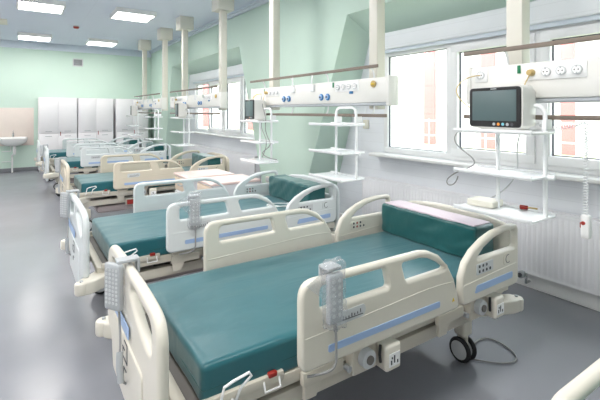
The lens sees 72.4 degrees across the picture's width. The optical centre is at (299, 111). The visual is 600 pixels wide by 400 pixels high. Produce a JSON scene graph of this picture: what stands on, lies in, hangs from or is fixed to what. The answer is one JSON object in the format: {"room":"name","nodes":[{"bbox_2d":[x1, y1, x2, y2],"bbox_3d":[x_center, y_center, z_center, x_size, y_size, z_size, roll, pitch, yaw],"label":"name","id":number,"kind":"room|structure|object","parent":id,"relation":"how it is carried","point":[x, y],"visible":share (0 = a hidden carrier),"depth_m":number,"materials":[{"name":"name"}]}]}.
{"room":"hospital room","nodes":[
{"label":"hospital room","id":0,"kind":"room"},
{"bbox_2d":[0,47,150,168],"bbox_3d":[-7.028,-0.140,11.355,7.000,3.480,0.120,0,0,-34],"label":"wall","id":1,"kind":"structure","parent":0,"point":[26,75],"depth_m":11.44,"materials":[{"name":"green paint"}]},
{"bbox_2d":[0,108,33,145],"bbox_3d":[-7.666,0.405,10.835,1.060,1.010,0.015,0,0,-34],"label":"panel","id":2,"kind":"object","parent":1,"relation":"attached to","point":[18,121],"visible":0.92,"depth_m":10.94,"materials":[{"name":"beige tile"}]},
{"bbox_2d":[0,166,37,172],"bbox_3d":[-7.280,1.550,11.103,6.300,0.100,0.012,0,0,-34],"label":"baseboard","id":3,"kind":"structure","parent":1,"relation":"attached to","point":[22,168],"depth_m":10.95,"materials":[{"name":"grey plastic"}]},
{"bbox_2d":[0,39,150,57],"bbox_3d":[-7.269,-1.785,11.087,6.300,0.190,0.050,0,0,-34],"label":"trim","id":4,"kind":"structure","parent":1,"relation":"attached to","point":[3,43],"depth_m":11.58,"materials":[{"name":"paint"}]},
{"bbox_2d":[73,58,82,66],"bbox_3d":[-6.352,-1.400,11.731,0.260,0.220,0.020,0,0,-34],"label":"air vent","id":5,"kind":"object","parent":1,"relation":"in","point":[76,62],"visible":1,"depth_m":11.73,"materials":[{"name":"grey plastic"}]},
{"bbox_2d":[0,0,256,50],"bbox_3d":[-2.375,-1.930,4.542,7.000,0.100,16.580,0,0,-34],"label":"ceiling","id":6,"kind":"structure","parent":0,"point":[92,17],"depth_m":8.47,"materials":[{"name":"white paint"}]},
{"bbox_2d":[0,18,7,24],"bbox_3d":[-6.379,-1.867,8.419,0.600,0.026,0.600,0,0,-34],"label":"ceiling hatch","id":7,"kind":"object","parent":6,"relation":"attached to","point":[2,21],"visible":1,"depth_m":8.47,"materials":[{"name":"beige plastic"}]},
{"bbox_2d":[17,32,51,41],"bbox_3d":[-6.548,-1.837,10.120,0.700,0.085,0.700,0,0,-34],"label":"ceiling light","id":8,"kind":"object","parent":6,"relation":"attached to","point":[21,35],"visible":1,"depth_m":9.98,"materials":[{"name":"white paint"}]},
{"bbox_2d":[19,35,49,41],"bbox_3d":[-6.548,-1.808,10.120,0.640,0.012,0.640,0,0,-34],"label":"diffuser","id":9,"kind":"object","parent":8,"relation":"attached to","point":[45,38],"depth_m":10.00,"materials":[{"name":"white plastic"}]},
{"bbox_2d":[16,0,65,13],"bbox_3d":[-4.489,-1.837,7.106,0.700,0.085,0.700,0,0,-34],"label":"ceiling light","id":10,"kind":"object","parent":6,"relation":"attached to","point":[47,6],"visible":1,"depth_m":7.01,"materials":[{"name":"white paint"}]},
{"bbox_2d":[85,38,117,46],"bbox_3d":[-5.292,-1.837,10.941,0.700,0.085,0.700,0,0,-34],"label":"ceiling light","id":11,"kind":"object","parent":6,"relation":"attached to","point":[90,41],"visible":1,"depth_m":10.79,"materials":[{"name":"white paint"}]},
{"bbox_2d":[87,41,114,46],"bbox_3d":[-5.292,-1.808,10.941,0.640,0.012,0.640,0,0,-34],"label":"diffuser","id":12,"kind":"object","parent":11,"relation":"attached to","point":[96,43],"depth_m":10.86,"materials":[{"name":"white plastic"}]},
{"bbox_2d":[110,7,156,22],"bbox_3d":[-3.194,-1.837,7.833,0.700,0.085,0.700,0,0,-34],"label":"ceiling light","id":13,"kind":"object","parent":6,"relation":"attached to","point":[119,13],"visible":1,"depth_m":7.70,"materials":[{"name":"white paint"}]},
{"bbox_2d":[112,12,153,21],"bbox_3d":[-3.194,-1.808,7.833,0.640,0.012,0.640,0,0,-34],"label":"diffuser","id":14,"kind":"object","parent":13,"relation":"attached to","point":[128,16],"depth_m":7.78,"materials":[{"name":"white plastic"}]},
{"bbox_2d":[134,27,172,113],"bbox_3d":[-3.638,-0.915,10.085,0.363,1.929,2.580,0,0,-34],"label":"console","id":15,"kind":"object","parent":6,"relation":"hanging from","point":[164,35],"visible":0.97,"depth_m":9.32,"materials":[{"name":"white metal"}]},
{"bbox_2d":[126,110,141,135],"bbox_3d":[-4.265,0.284,10.541,0.275,0.662,0.520,0,0,-34],"label":"shelf rack","id":16,"kind":"object","parent":15,"relation":"attached to","point":[138,114],"visible":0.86,"depth_m":10.40,"materials":[{"name":"white metal"}]},
{"bbox_2d":[130,105,137,115],"bbox_3d":[-4.292,-0.020,10.616,0.172,0.270,0.374,0,0,-25],"label":"patient monitor","id":17,"kind":"object","parent":16,"relation":"on","point":[133,109],"visible":0.95,"depth_m":10.45,"materials":[{"name":"white plastic"}]},
{"bbox_2d":[144,109,162,139],"bbox_3d":[-3.222,0.284,9.013,0.275,0.662,0.520,0,0,-34],"label":"shelf rack","id":18,"kind":"object","parent":15,"relation":"attached to","point":[158,115],"visible":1,"depth_m":8.90,"materials":[{"name":"white metal"}]},
{"bbox_2d":[170,0,233,114],"bbox_3d":[-1.833,-0.915,7.443,0.363,1.929,2.580,0,0,-34],"label":"console","id":19,"kind":"object","parent":6,"relation":"hanging from","point":[185,24],"visible":0.94,"depth_m":6.70,"materials":[{"name":"white metal"}]},
{"bbox_2d":[170,109,193,146],"bbox_3d":[-2.122,0.284,7.403,0.275,0.662,0.520,0,0,-34],"label":"shelf rack","id":20,"kind":"object","parent":19,"relation":"attached to","point":[189,117],"visible":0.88,"depth_m":7.26,"materials":[{"name":"white metal"}]},
{"bbox_2d":[175,103,186,117],"bbox_3d":[-2.183,-0.020,7.528,0.172,0.270,0.374,0,0,-25],"label":"patient monitor","id":21,"kind":"object","parent":20,"relation":"on","point":[180,111],"visible":1,"depth_m":7.37,"materials":[{"name":"white plastic"}]},
{"bbox_2d":[172,106,219,108],"bbox_3d":[-1.892,-0.067,7.390,0.090,0.030,2.460,0,0,-34],"label":"diffuser","id":22,"kind":"object","parent":19,"relation":"attached to","point":[188,107],"depth_m":7.11,"materials":[{"name":"white plastic"}]},
{"bbox_2d":[250,0,397,116],"bbox_3d":[0.152,-0.915,4.536,0.363,1.929,2.500,0,0,-34],"label":"console","id":23,"kind":"object","parent":6,"relation":"hanging from","point":[378,91],"visible":0.91,"depth_m":3.95,"materials":[{"name":"white metal"}]},
{"bbox_2d":[240,108,277,163],"bbox_3d":[-0.498,0.284,5.024,0.275,0.662,0.520,0,0,-34],"label":"shelf rack","id":24,"kind":"object","parent":23,"relation":"attached to","point":[260,160],"visible":0.86,"depth_m":4.92,"materials":[{"name":"white metal"}]},
{"bbox_2d":[245,99,265,120],"bbox_3d":[-0.559,-0.020,5.149,0.172,0.270,0.374,0,0,-25],"label":"patient monitor","id":25,"kind":"object","parent":24,"relation":"on","point":[253,107],"visible":0.94,"depth_m":5.00,"materials":[{"name":"white plastic"}]},
{"bbox_2d":[261,96,276,159],"bbox_3d":[-0.397,0.156,4.827,0.085,0.778,0.522,0,0,-25],"label":"cable","id":26,"kind":"object","parent":25,"relation":"hanging from","point":[261,96],"visible":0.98,"depth_m":4.84,"materials":[{"name":"grey rubber"}]},
{"bbox_2d":[266,102,386,106],"bbox_3d":[0.093,-0.067,4.483,0.090,0.030,2.380,0,0,-34],"label":"diffuser","id":27,"kind":"object","parent":23,"relation":"attached to","point":[268,104],"depth_m":4.23,"materials":[{"name":"white plastic"}]},
{"bbox_2d":[309,106,364,182],"bbox_3d":[0.343,0.284,3.794,0.275,0.662,0.520,0,0,-34],"label":"shelf rack","id":28,"kind":"object","parent":23,"relation":"attached to","point":[335,176],"visible":1,"depth_m":3.73,"materials":[{"name":"white metal"}]},
{"bbox_2d":[370,81,375,86],"bbox_3d":[0.636,-0.240,3.571,0.019,0.060,0.059,0,0,-34],"label":"outlet","id":29,"kind":"object","parent":23,"relation":"attached to","point":[372,83],"depth_m":3.56,"materials":[{"name":"beige plastic"}]},
{"bbox_2d":[464,0,599,120],"bbox_3d":[1.962,-0.915,1.885,0.363,1.929,2.520,0,0,-34],"label":"console","id":30,"kind":"object","parent":6,"relation":"hanging from","point":[578,79],"visible":0.72,"depth_m":2.44,"materials":[{"name":"white metal"}]},
{"bbox_2d":[456,75,479,107],"bbox_3d":[1.123,-0.130,2.734,0.153,0.227,0.052,0,0,16],"label":"power cable","id":31,"kind":"object","parent":30,"relation":"attached to","point":[475,75],"visible":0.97,"depth_m":2.75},
{"bbox_2d":[475,68,487,82],"bbox_3d":[1.207,-0.240,2.738,0.020,0.090,0.090,0,0,-34],"label":"socket","id":32,"kind":"object","parent":30,"relation":"attached to","point":[483,72],"depth_m":2.73,"materials":[{"name":"white paint"}]},
{"bbox_2d":[453,103,555,224],"bbox_3d":[1.239,0.284,2.481,0.275,0.662,0.520,0,0,-34],"label":"shelf rack","id":33,"kind":"object","parent":30,"relation":"attached to","point":[506,211],"visible":0.74,"depth_m":2.39,"materials":[{"name":"white metal"}]},
{"bbox_2d":[446,132,474,185],"bbox_3d":[1.026,0.292,2.642,0.158,0.372,0.140,0,0,8],"label":"cable","id":34,"kind":"object","parent":33,"relation":"hanging from","point":[456,132],"visible":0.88,"depth_m":2.63,"materials":[{"name":"grey rubber"}]},
{"bbox_2d":[467,196,502,208],"bbox_3d":[1.185,0.580,2.626,0.150,0.042,0.170,0,0,-40],"label":"power adapter","id":35,"kind":"object","parent":33,"relation":"on","point":[487,202],"visible":0.97,"depth_m":2.59,"materials":[{"name":"beige plastic"}]},
{"bbox_2d":[490,135,519,197],"bbox_3d":[1.276,0.365,2.629,0.247,0.453,0.029,0,0,33],"label":"cable","id":36,"kind":"object","parent":35,"relation":"attached to","point":[519,135],"visible":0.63,"depth_m":2.56,"materials":[{"name":"grey plastic"}]},
{"bbox_2d":[470,84,535,130],"bbox_3d":[1.242,-0.020,2.513,0.173,0.270,0.374,0,0,-26],"label":"patient monitor","id":37,"kind":"object","parent":33,"relation":"on","point":[506,107],"visible":0.98,"depth_m":2.41,"materials":[{"name":"white plastic"}]},
{"bbox_2d":[520,205,537,209],"bbox_3d":[1.392,0.587,2.497,0.095,0.026,0.025,0,0,38],"label":"plug","id":38,"kind":"object","parent":33,"relation":"on","point":[525,207],"visible":1,"depth_m":2.50,"materials":[{"name":"red plastic"}]},
{"bbox_2d":[517,65,520,73],"bbox_3d":[1.354,-0.260,2.535,0.007,0.050,0.020,0,0,-34],"label":"switch","id":39,"kind":"object","parent":30,"relation":"attached to","point":[518,66],"depth_m":2.53,"materials":[{"name":"green plastic"}]},
{"bbox_2d":[535,120,591,238],"bbox_3d":[1.473,0.365,2.315,0.047,0.640,0.296,0,0,-32],"label":"handset","id":40,"kind":"object","parent":30,"relation":"hanging from","point":[586,220],"visible":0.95,"depth_m":2.20,"materials":[{"name":"white paint"}]},
{"bbox_2d":[536,97,599,102],"bbox_3d":[1.903,-0.067,1.833,0.090,0.030,2.400,0,0,-34],"label":"diffuser","id":41,"kind":"object","parent":30,"relation":"attached to","point":[538,99],"depth_m":2.34,"materials":[{"name":"white plastic"}]},
{"bbox_2d":[0,170,599,399],"bbox_3d":[-2.416,1.640,4.513,6.900,0.080,16.580,0,0,-34],"label":"floor","id":42,"kind":"structure","parent":0,"point":[50,347],"depth_m":2.84,"materials":[{"name":"grey plastic"}]},
{"bbox_2d":[0,133,27,172],"bbox_3d":[-7.461,1.052,10.659,0.660,1.096,0.510,0,0,-34],"label":"sink","id":43,"kind":"object","parent":42,"relation":"on","point":[13,141],"visible":1,"depth_m":10.63,"materials":[{"name":"white ceramic"}]},
{"bbox_2d":[0,136,27,145],"bbox_3d":[-7.461,0.785,10.659,0.660,0.230,0.510,0,0,-34],"label":"basin","id":44,"kind":"object","parent":43,"relation":"in","point":[6,141],"depth_m":10.52,"materials":[{"name":"white ceramic"}]},
{"bbox_2d":[38,97,76,171],"bbox_3d":[-6.621,0.615,11.202,0.900,1.970,0.550,0,0,-34],"label":"tall cabinet","id":45,"kind":"object","parent":42,"relation":"on","point":[57,117],"visible":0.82,"depth_m":10.98,"materials":[{"name":"white laminate"}]},
{"bbox_2d":[34,137,142,180],"bbox_3d":[-5.231,1.142,10.257,2.364,0.914,1.174,0,0,-34],"label":"hospital bed","id":46,"kind":"object","parent":42,"relation":"on","point":[69,146],"visible":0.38,"depth_m":9.92,"materials":[{"name":"white plastic"}]},
{"bbox_2d":[49,149,66,157],"bbox_3d":[-5.164,1.021,10.302,2.068,0.157,0.898,0,0,-34],"label":"mattress","id":47,"kind":"object","parent":46,"relation":"on","point":[59,152],"visible":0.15,"depth_m":9.51,"materials":[{"name":"teal leather"}]},
{"bbox_2d":[123,138,136,144],"bbox_3d":[-4.468,0.834,10.798,0.213,0.231,0.833,0,0,-33],"label":"bolster cushion","id":48,"kind":"object","parent":47,"relation":"on","point":[130,141],"visible":0.44,"depth_m":10.48,"materials":[{"name":"teal leather"}]},
{"bbox_2d":[77,98,112,142],"bbox_3d":[-5.861,0.615,11.721,0.900,1.970,0.550,0,0,-34],"label":"tall cabinet","id":49,"kind":"object","parent":42,"relation":"on","point":[94,115],"visible":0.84,"depth_m":11.51,"materials":[{"name":"white laminate"}]},
{"bbox_2d":[40,141,170,195],"bbox_3d":[-3.974,1.142,8.524,2.364,0.914,1.174,0,0,-34],"label":"hospital bed","id":50,"kind":"object","parent":42,"relation":"on","point":[88,158],"visible":0.56,"depth_m":8.13,"materials":[{"name":"white plastic"}]},
{"bbox_2d":[40,144,47,170],"bbox_3d":[-5.042,0.948,8.115,0.176,0.583,0.158,0,0,-34],"label":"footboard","id":51,"kind":"object","parent":50,"relation":"on","point":[41,146],"visible":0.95,"depth_m":8.09,"materials":[{"name":"grey plastic"}]},
{"bbox_2d":[54,153,168,168],"bbox_3d":[-3.908,1.021,8.569,2.068,0.157,0.898,0,0,-34],"label":"mattress","id":52,"kind":"object","parent":50,"relation":"on","point":[73,162],"visible":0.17,"depth_m":7.91,"materials":[{"name":"teal leather"}]},
{"bbox_2d":[146,143,163,150],"bbox_3d":[-3.212,0.834,9.065,0.213,0.231,0.833,0,0,-33],"label":"bolster cushion","id":53,"kind":"object","parent":52,"relation":"on","point":[157,148],"visible":0.38,"depth_m":8.77,"materials":[{"name":"teal leather"}]},
{"bbox_2d":[113,99,147,146],"bbox_3d":[-5.060,0.615,12.268,0.900,1.970,0.550,0,0,-34],"label":"tall cabinet","id":54,"kind":"object","parent":42,"relation":"on","point":[121,107],"visible":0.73,"depth_m":12.00,"materials":[{"name":"white laminate"}]},
{"bbox_2d":[55,150,228,229],"bbox_3d":[-2.332,1.142,6.279,2.364,0.914,1.174,0,0,-34],"label":"hospital bed","id":55,"kind":"object","parent":42,"relation":"on","point":[122,199],"visible":0.64,"depth_m":5.78,"materials":[{"name":"beige plastic"}]},
{"bbox_2d":[55,157,65,192],"bbox_3d":[-3.400,0.948,5.870,0.176,0.583,0.158,0,0,-34],"label":"handset","id":56,"kind":"object","parent":55,"relation":"on","point":[57,160],"visible":0.88,"depth_m":5.85,"materials":[{"name":"grey plastic"}]},
{"bbox_2d":[74,166,190,192],"bbox_3d":[-2.266,1.021,6.324,2.067,0.156,0.897,0,0,-34],"label":"mattress","id":57,"kind":"object","parent":55,"relation":"on","point":[102,181],"visible":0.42,"depth_m":5.61,"materials":[{"name":"teal leather"}]},
{"bbox_2d":[192,153,220,165],"bbox_3d":[-1.570,0.834,6.820,0.213,0.231,0.833,0,0,-33],"label":"bolster cushion","id":58,"kind":"object","parent":57,"relation":"on","point":[196,157],"visible":0.49,"depth_m":6.70,"materials":[{"name":"teal leather"}]},
{"bbox_2d":[61,170,338,296],"bbox_3d":[-0.812,1.142,3.805,2.364,0.914,1.174,0,0,-34],"label":"hospital bed","id":59,"kind":"object","parent":42,"relation":"on","point":[84,249],"visible":0.62,"depth_m":3.32,"materials":[{"name":"white plastic"}]},
{"bbox_2d":[60,189,79,255],"bbox_3d":[-1.880,0.948,3.397,0.176,0.583,0.158,0,0,-34],"label":"handset","id":60,"kind":"object","parent":59,"relation":"on","point":[64,196],"visible":0.93,"depth_m":3.38,"materials":[{"name":"grey plastic"}]},
{"bbox_2d":[179,191,200,254],"bbox_3d":[-0.855,0.848,3.108,0.214,0.485,0.103,0,0,-34],"label":"handset","id":61,"kind":"object","parent":59,"relation":"on","point":[194,220],"visible":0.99,"depth_m":3.12,"materials":[{"name":"grey plastic"}]},
{"bbox_2d":[92,195,334,259],"bbox_3d":[-0.746,1.012,3.851,2.067,0.175,0.897,0,0,-34],"label":"mattress","id":62,"kind":"object","parent":59,"relation":"on","point":[145,231],"depth_m":3.39,"materials":[{"name":"teal leather"}]},
{"bbox_2d":[269,174,325,201],"bbox_3d":[-0.050,0.834,4.346,0.213,0.231,0.833,0,0,-33],"label":"bolster cushion","id":63,"kind":"object","parent":62,"relation":"on","point":[285,187],"visible":0.68,"depth_m":4.27,"materials":[{"name":"teal leather"}]},
{"bbox_2d":[174,169,233,191],"bbox_3d":[-1.266,1.200,5.348,0.639,0.799,0.550,0,0,-34],"label":"table","id":64,"kind":"object","parent":42,"relation":"on","point":[209,172],"visible":0.27,"depth_m":5.29,"materials":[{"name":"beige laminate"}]},
{"bbox_2d":[197,174,260,195],"bbox_3d":[-0.870,1.200,4.892,0.639,0.799,0.500,0,0,-34],"label":"table","id":65,"kind":"object","parent":42,"relation":"on","point":[229,182],"visible":0.13,"depth_m":4.75,"materials":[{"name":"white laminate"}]},
{"bbox_2d":[95,194,523,399],"bbox_3d":[0.183,1.142,2.409,2.364,0.914,1.174,0,0,-34],"label":"hospital bed","id":66,"kind":"object","parent":42,"relation":"on","point":[389,320],"visible":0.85,"depth_m":1.94,"materials":[{"name":"beige plastic"}]},
{"bbox_2d":[105,254,139,384],"bbox_3d":[-0.757,0.948,1.814,0.176,0.583,0.158,0,0,-34],"label":"handset","id":67,"kind":"object","parent":66,"relation":"hanging from","point":[113,271],"visible":0.95,"depth_m":1.79,"materials":[{"name":"grey plastic"}]},
{"bbox_2d":[147,231,461,399],"bbox_3d":[0.250,1.021,2.454,2.066,0.157,0.897,0,0,-34],"label":"mattress","id":68,"kind":"object","parent":66,"relation":"on","point":[226,323],"visible":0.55,"depth_m":2.02,"materials":[{"name":"teal leather"}]},
{"bbox_2d":[382,200,493,257],"bbox_3d":[0.949,0.831,2.945,0.213,0.236,0.833,0,0,-33],"label":"bolster cushion","id":69,"kind":"object","parent":68,"relation":"on","point":[447,232],"visible":0.81,"depth_m":2.82,"materials":[{"name":"teal leather"}]},
{"bbox_2d":[307,256,346,377],"bbox_3d":[0.092,0.849,1.671,0.217,0.482,0.104,0,0,-34],"label":"handset","id":70,"kind":"object","parent":66,"relation":"on","point":[334,281],"visible":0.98,"depth_m":1.68,"materials":[{"name":"grey plastic"}]},
{"bbox_2d":[473,337,516,363],"bbox_3d":[1.223,1.581,2.705,0.386,0.032,0.291,0,0,-20],"label":"cable","id":71,"kind":"object","parent":42,"relation":"on","point":[479,339],"visible":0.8,"depth_m":2.63,"materials":[{"name":"grey rubber"}]},
{"bbox_2d":[551,358,599,399],"bbox_3d":[1.365,1.142,0.847,2.364,0.914,1.174,0,0,-34],"label":"hospital bed","id":72,"kind":"object","parent":42,"relation":"on","point":[587,381],"visible":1,"depth_m":1.03,"materials":[{"name":"beige plastic"}]},
{"bbox_2d":[151,0,535,192],"bbox_3d":[0.147,-0.140,6.204,0.440,3.480,16.480,0,0,-34],"label":"wall","id":73,"kind":"structure","parent":0,"point":[316,35],"depth_m":6.00,"materials":[{"name":"green paint"}]},
{"bbox_2d":[149,0,268,53],"bbox_3d":[-0.072,-1.840,6.054,0.090,0.080,16.480,0,0,-34],"label":"trim","id":74,"kind":"structure","parent":73,"relation":"attached to","point":[257,3],"depth_m":8.40,"materials":[{"name":"paint"}]},
{"bbox_2d":[182,0,599,218],"bbox_3d":[0.239,0.300,6.654,0.220,2.600,12.680,0,0,-34],"label":"wall","id":75,"kind":"structure","parent":0,"point":[565,196],"depth_m":4.91,"materials":[{"name":"white paint"}]},
{"bbox_2d":[188,143,259,183],"bbox_3d":[-1.892,1.143,9.425,0.124,0.575,3.800,0,0,-34],"label":"panel radiator","id":76,"kind":"object","parent":75,"relation":"attached to","point":[236,166],"visible":0.57,"depth_m":8.51,"materials":[{"name":"white metal"}]},
{"bbox_2d":[191,143,257,156],"bbox_3d":[-1.887,0.866,9.429,0.111,0.022,3.800,0,0,-34],"label":"grille","id":77,"kind":"object","parent":76,"relation":"attached to","point":[218,150],"depth_m":9.07,"materials":[{"name":"white metal"}]},
{"bbox_2d":[194,76,254,139],"bbox_3d":[-1.826,-0.098,9.421,0.250,1.325,3.760,0,0,-34],"label":"window","id":78,"kind":"structure","parent":75,"relation":"in","point":[211,130],"depth_m":9.24,"materials":[{"name":"white plastic"}]},
{"bbox_2d":[191,64,243,83],"bbox_3d":[-1.844,-0.850,9.415,0.095,0.240,3.570,0,0,-34],"label":"blind cassette","id":79,"kind":"object","parent":78,"relation":"attached to","point":[233,71],"visible":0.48,"depth_m":9.55,"materials":[{"name":"paint"}]},
{"bbox_2d":[363,120,368,128],"bbox_3d":[0.894,0.173,5.464,0.040,0.109,0.095,0,0,-34],"label":"wall switch","id":80,"kind":"object","parent":75,"relation":"attached to","point":[366,122],"visible":0.81,"depth_m":5.45,"materials":[{"name":"beige plastic"}]},
{"bbox_2d":[339,213,599,311],"bbox_3d":[0.140,1.535,6.586,0.020,0.130,12.560,0,0,-34],"label":"baseboard","id":81,"kind":"structure","parent":75,"relation":"attached to","point":[585,299],"depth_m":3.50,"materials":[{"name":"white paint"}]},
{"bbox_2d":[362,176,599,295],"bbox_3d":[1.863,1.203,3.894,0.190,0.696,3.630,0,0,-34],"label":"panel radiator","id":82,"kind":"object","parent":75,"relation":"attached to","point":[554,249],"visible":0.56,"depth_m":3.49,"materials":[{"name":"white metal"}]},
{"bbox_2d":[365,176,599,223],"bbox_3d":[1.884,0.866,3.908,0.111,0.022,3.630,0,0,-34],"label":"grille","id":83,"kind":"object","parent":82,"relation":"attached to","point":[568,217],"depth_m":4.35,"materials":[{"name":"white metal"}]},
{"bbox_2d":[369,20,599,184],"bbox_3d":[2.065,-0.098,3.723,0.250,1.325,3.860,0,0,-34],"label":"window","id":84,"kind":"structure","parent":75,"relation":"in","point":[533,157],"depth_m":4.05,"materials":[{"name":"white plastic"}]},
{"bbox_2d":[385,0,599,53],"bbox_3d":[2.048,-0.850,3.717,0.095,0.240,3.670,0,0,-34],"label":"blind cassette","id":85,"kind":"object","parent":84,"relation":"attached to","point":[543,13],"visible":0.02,"depth_m":3.99,"materials":[{"name":"paint"}]},
{"label":"outside","id":86,"kind":"structure","parent":0,"visible":0},
{"bbox_2d":[203,126,599,158],"bbox_3d":[22.018,2.150,51.365,85.700,0.100,140.000,0,0,-34],"label":"ground","id":87,"kind":"structure","parent":86,"point":[398,143],"depth_m":24.60,"materials":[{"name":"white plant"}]},
{"bbox_2d":[203,40,599,156],"bbox_3d":[-1.468,-2.400,41.381,0.550,9.000,110.000,0,0,-34],"label":"neighbouring building","id":88,"kind":"structure","parent":87,"relation":"on","point":[421,76],"depth_m":25.92,"materials":[{"name":"white"}]},
{"bbox_2d":[396,118,599,158],"bbox_3d":[8.730,1.200,12.041,0.040,1.800,22.040,0,0,-34],"label":"fence","id":89,"kind":"object","parent":87,"relation":"on","point":[401,119],"visible":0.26,"depth_m":15.33,"materials":[{"name":"white metal"}]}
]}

